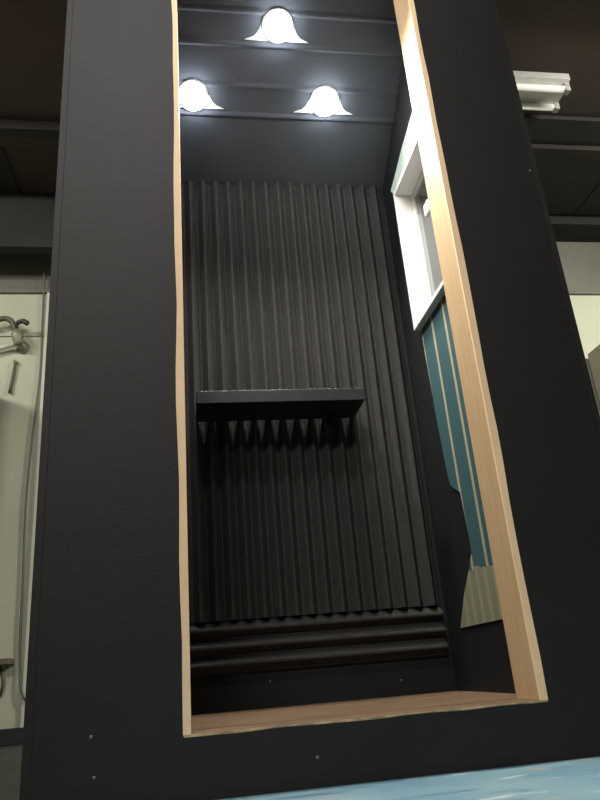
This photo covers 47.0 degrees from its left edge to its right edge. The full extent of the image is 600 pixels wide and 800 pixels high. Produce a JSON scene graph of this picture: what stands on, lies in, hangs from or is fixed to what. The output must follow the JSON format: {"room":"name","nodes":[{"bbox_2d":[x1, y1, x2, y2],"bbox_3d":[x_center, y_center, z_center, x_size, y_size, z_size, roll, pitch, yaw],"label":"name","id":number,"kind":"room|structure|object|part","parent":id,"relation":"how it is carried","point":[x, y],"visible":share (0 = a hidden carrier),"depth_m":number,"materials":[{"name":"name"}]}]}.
{"room":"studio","nodes":[
{"label":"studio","id":0,"kind":"room"},
{"bbox_2d":[0,744,21,799],"bbox_3d":[0.652,0.420,0.419,8.600,0.100,7.300,-1,-21,-9],"label":"floor","id":1,"kind":"structure","parent":0,"point":[10,755],"depth_m":2.27,"materials":[{"name":"concrete"}]},
{"bbox_2d":[218,756,599,799],"bbox_3d":[0.583,0.762,1.441,2.230,0.015,1.950,-1,-21,-9],"label":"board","id":2,"kind":"object","parent":1,"relation":"on","point":[575,779],"visible":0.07,"depth_m":1.29,"materials":[{"name":"blue paint"}]},
{"bbox_2d":[19,0,599,799],"bbox_3d":[-0.011,-0.366,2.271,1.380,2.775,0.813,-1,-21,-9],"label":"booth","id":3,"kind":"object","parent":2,"relation":"on","point":[115,710],"depth_m":1.80,"materials":[{"name":"black paint"}]},
{"bbox_3d":[-0.683,-0.351,2.164,0.018,2.775,0.813,-1,-21,-9],"label":"panel","id":4,"kind":"part","parent":3,"relation":"part of","materials":[{"name":"black paint"}]},
{"bbox_2d":[179,79,222,111],"bbox_3d":[-0.403,-1.139,2.595,0.236,0.081,0.103,-1,-21,-9],"label":"ceiling lamp","id":5,"kind":"object","parent":3,"relation":"attached to","point":[194,96],"visible":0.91,"depth_m":2.57,"materials":[{"name":"white"}]},
{"bbox_3d":[-0.402,-1.137,2.587,0.098,0.070,0.089,-1,-21,-9],"label":"bulb","id":6,"kind":"part","parent":5,"relation":"part of","materials":[{"name":"white glass"}]},
{"bbox_3d":[-0.404,-1.153,2.595,0.236,0.056,0.089,-1,-21,-9],"label":"mounting plate","id":7,"kind":"part","parent":5,"relation":"part of","materials":[{"name":"white"}]},
{"bbox_2d":[245,7,307,43],"bbox_3d":[-0.080,-1.346,2.492,0.236,0.081,0.103,-1,-21,-9],"label":"ceiling lamp","id":8,"kind":"object","parent":3,"relation":"attached to","point":[277,24],"visible":1,"depth_m":2.48,"materials":[{"name":"white glass"}]},
{"bbox_3d":[-0.081,-1.354,2.496,0.236,0.056,0.089,-1,-21,-9],"label":"mounting plate","id":9,"kind":"part","parent":8,"relation":"part of","materials":[{"name":"white"}]},
{"bbox_3d":[-0.079,-1.344,2.484,0.098,0.070,0.089,-1,-21,-9],"label":"bulb","id":10,"kind":"part","parent":8,"relation":"part of","materials":[{"name":"white glass"}]},
{"bbox_2d":[181,180,388,261],"bbox_3d":[-0.105,-0.719,2.775,0.914,0.358,0.041,-1,-21,-9],"label":"sheet","id":11,"kind":"object","parent":3,"relation":"attached to","point":[226,220],"visible":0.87,"depth_m":2.77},
{"bbox_3d":[-0.089,-1.183,2.641,0.949,0.402,0.636,-1,-21,-9],"label":"ceiling panel","id":12,"kind":"part","parent":3,"relation":"part of","materials":[{"name":"black paint"}]},
{"bbox_2d":[182,256,438,623],"bbox_3d":[-0.039,0.070,2.468,0.914,1.340,0.041,-1,-21,-9],"label":"sheet","id":13,"kind":"object","parent":3,"relation":"attached to","point":[297,517],"visible":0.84,"depth_m":2.42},
{"bbox_2d":[196,388,364,429],"bbox_3d":[-0.074,0.035,2.378,0.562,0.066,0.218,-1,-21,-9],"label":"wall shelf","id":14,"kind":"object","parent":13,"relation":"attached to","point":[218,407],"visible":0.93,"depth_m":2.31,"materials":[{"name":"black wood"}]},
{"bbox_3d":[0.021,0.767,2.197,0.916,0.152,0.041,-1,-21,-9],"label":"acoustic foam strip","id":15,"kind":"part","parent":3,"relation":"part of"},
{"bbox_2d":[295,85,352,117],"bbox_3d":[0.096,-1.150,2.675,0.236,0.081,0.103,-1,-21,-9],"label":"ceiling lamp","id":16,"kind":"object","parent":3,"relation":"attached to","point":[324,101],"visible":1,"depth_m":2.65,"materials":[{"name":"white"}]},
{"bbox_3d":[0.098,-1.148,2.667,0.098,0.070,0.089,-1,-21,-9],"label":"bulb","id":17,"kind":"part","parent":16,"relation":"part of","materials":[{"name":"white glass"}]},
{"bbox_3d":[-0.063,-0.228,2.616,1.344,2.775,0.018,-1,-21,-9],"label":"panel","id":18,"kind":"part","parent":3,"relation":"part of","materials":[{"name":"black paint"}]},
{"bbox_3d":[0.091,0.814,1.793,0.949,0.018,0.769,-1,-21,-9],"label":"floor panel","id":19,"kind":"part","parent":3,"relation":"part of","materials":[{"name":"brown wood"}]},
{"bbox_2d":[391,110,416,193],"bbox_3d":[0.406,-0.954,2.574,0.004,0.190,0.514,-1,-21,-9],"label":"sheet","id":20,"kind":"object","parent":3,"relation":"attached to","point":[411,134],"visible":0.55,"depth_m":2.60,"materials":[{"name":"white"}]},
{"bbox_2d":[393,137,444,330],"bbox_3d":[0.465,-0.605,2.397,0.100,0.596,0.429,-1,-21,-9],"label":"window","id":21,"kind":"structure","parent":3,"relation":"attached to","point":[425,285],"depth_m":2.55,"materials":[{"name":"white paint"}]},
{"bbox_3d":[0.442,-0.875,2.501,0.100,0.016,0.397,-1,-21,-9],"label":"head rail","id":22,"kind":"part","parent":21,"relation":"part of","materials":[{"name":"white paint"}]},
{"bbox_3d":[0.492,-0.606,2.401,0.022,0.564,0.397,-1,-21,-9],"label":"sash","id":23,"kind":"part","parent":21,"relation":"part of","materials":[{"name":"white paint"}]},
{"bbox_3d":[0.492,-0.606,2.401,0.004,0.536,0.373,-1,-21,-9],"label":"pane","id":24,"kind":"part","parent":21,"relation":"part of","materials":[{"name":"clear glass"}]},
{"bbox_3d":[0.488,-0.336,2.292,0.100,0.016,0.397,-1,-21,-9],"label":"sill rail","id":25,"kind":"part","parent":21,"relation":"part of","materials":[{"name":"white paint"}]},
{"bbox_2d":[421,294,502,627],"bbox_3d":[0.501,0.155,2.131,0.004,1.015,0.492,-1,-21,-9],"label":"wall panel","id":26,"kind":"object","parent":3,"relation":"attached to","point":[481,603],"visible":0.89,"depth_m":2.14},
{"bbox_3d":[0.661,-0.382,2.379,0.018,2.775,0.813,-1,-21,-9],"label":"panel","id":27,"kind":"part","parent":3,"relation":"part of","materials":[{"name":"black paint"}]},
{"bbox_2d":[588,344,599,401],"bbox_3d":[2.450,0.580,4.249,0.750,2.090,0.370,-1,-21,-9],"label":"tall cabinet","id":28,"kind":"object","parent":1,"relation":"on","point":[594,355],"visible":1,"depth_m":4.63,"materials":[{"name":"beige laminate"}]},
{"bbox_2d":[0,0,599,192],"bbox_3d":[0.399,-2.567,1.581,8.600,0.050,7.300,-1,-21,-9],"label":"ceiling","id":29,"kind":"structure","parent":0,"point":[548,36],"depth_m":3.54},
{"bbox_2d":[0,147,19,193],"bbox_3d":[-1.933,-1.360,4.086,0.430,0.015,0.400,-1,-21,-9],"label":"ceiling panel","id":30,"kind":"object","parent":29,"relation":"in","point":[8,185],"visible":1,"depth_m":4.16,"materials":[{"name":"black"}]},
{"bbox_2d":[0,192,55,253],"bbox_3d":[-2.756,-1.074,4.109,3.100,0.400,0.080,-1,-21,-9],"label":"trim","id":31,"kind":"structure","parent":29,"relation":"attached to","point":[26,219],"depth_m":4.24,"materials":[{"name":"black"}]},
{"bbox_2d":[0,119,599,157],"bbox_3d":[0.031,-1.522,4.033,8.600,0.060,0.070,-1,-21,-9],"label":"beam","id":32,"kind":"structure","parent":29,"relation":"attached to","point":[8,128],"depth_m":3.80,"materials":[{"name":"brown wood"}]},
{"bbox_2d":[513,71,570,112],"bbox_3d":[0.875,-1.682,3.751,1.185,0.100,0.210,-1,-21,-9],"label":"strip light","id":33,"kind":"object","parent":29,"relation":"attached to","point":[539,91],"visible":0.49,"depth_m":3.75,"materials":[{"name":"white metal"}]},
{"bbox_2d":[552,102,559,112],"bbox_3d":[1.439,-1.654,3.890,0.030,0.060,0.040,-1,-21,-9],"label":"socket","id":34,"kind":"object","parent":33,"relation":"attached to","point":[555,105],"depth_m":3.87,"materials":[{"name":"grey plastic"}]},
{"bbox_2d":[562,82,570,94],"bbox_3d":[1.452,-1.702,3.770,0.030,0.060,0.040,-1,-21,-9],"label":"socket","id":35,"kind":"object","parent":33,"relation":"attached to","point":[566,88],"depth_m":3.75,"materials":[{"name":"grey plastic"}]},
{"bbox_2d":[524,114,599,215],"bbox_3d":[2.446,-1.514,4.616,2.850,0.034,0.890,-1,-21,-9],"label":"ceiling panel","id":36,"kind":"object","parent":29,"relation":"attached to","point":[570,185],"visible":0.5,"depth_m":4.45,"materials":[{"name":"black"}]},
{"bbox_2d":[0,242,599,728],"bbox_3d":[0.027,0.245,4.313,8.600,3.140,0.100,-1,-21,-9],"label":"wall","id":37,"kind":"structure","parent":0,"point":[17,407],"depth_m":4.09,"materials":[{"name":"white paint"}]},
{"bbox_2d":[0,658,13,696],"bbox_3d":[-1.750,1.412,3.457,0.570,0.179,0.120,-1,-21,-9],"label":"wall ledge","id":38,"kind":"object","parent":37,"relation":"attached to","point":[4,661],"visible":1,"depth_m":3.50,"materials":[{"name":"brown wood"}]},
{"bbox_2d":[0,727,22,745],"bbox_3d":[0.156,1.644,3.699,8.600,0.075,0.030,-1,-21,-9],"label":"baseboard","id":39,"kind":"structure","parent":37,"relation":"attached to","point":[11,736],"depth_m":3.43,"materials":[{"name":"black"}]},
{"bbox_2d":[8,360,17,392],"bbox_3d":[-1.719,-0.142,4.135,0.042,0.215,0.030,-1,-21,-9],"label":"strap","id":40,"kind":"object","parent":37,"relation":"hanging from","point":[15,362],"visible":1,"depth_m":4.13,"materials":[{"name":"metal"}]},
{"bbox_2d":[0,316,29,353],"bbox_3d":[-1.838,-0.380,4.165,0.399,0.273,0.116,-1,-21,-9],"label":"faucet","id":41,"kind":"object","parent":37,"relation":"attached to","point":[17,335],"visible":1,"depth_m":4.17,"materials":[{"name":"metal"}]},
{"bbox_3d":[-1.687,-0.462,4.181,0.092,0.060,0.040,-7,-21,5],"label":"valve lever","id":42,"kind":"part","parent":41,"relation":"part of","materials":[{"name":"brown"}]},
{"bbox_2d":[0,333,43,336],"bbox_3d":[-2.905,-0.373,4.059,2.760,0.015,0.012,-1,-21,-9],"label":"trim","id":43,"kind":"structure","parent":37,"relation":"attached to","point":[26,334],"depth_m":4.25,"materials":[{"name":"white paint"}]},
{"bbox_2d":[18,259,44,699],"bbox_3d":[-1.452,0.315,3.983,0.228,2.636,0.028,-1,-21,-9],"label":"cable","id":44,"kind":"object","parent":37,"relation":"attached to","point":[42,321],"visible":0.79,"depth_m":3.88,"materials":[{"name":"grey plastic"}]},
{"bbox_2d":[20,293,49,727],"bbox_3d":[-1.482,0.520,3.910,0.038,2.575,0.020,-1,-21,-9],"label":"trim","id":45,"kind":"structure","parent":37,"relation":"attached to","point":[48,294],"depth_m":3.84,"materials":[{"name":"beige paint"}]},
{"bbox_2d":[0,289,599,294],"bbox_3d":[-0.046,-0.719,4.635,8.600,0.025,0.040,-1,-21,-9],"label":"trim","id":46,"kind":"structure","parent":37,"relation":"attached to","point":[2,291],"depth_m":4.36,"materials":[{"name":"black"}]},
{"bbox_2d":[549,214,599,241],"bbox_3d":[-0.073,-1.219,4.734,8.600,0.100,0.220,-1,-21,-9],"label":"trim","id":47,"kind":"structure","parent":37,"relation":"attached to","point":[566,228],"depth_m":4.99,"materials":[{"name":"black"}]}
]}

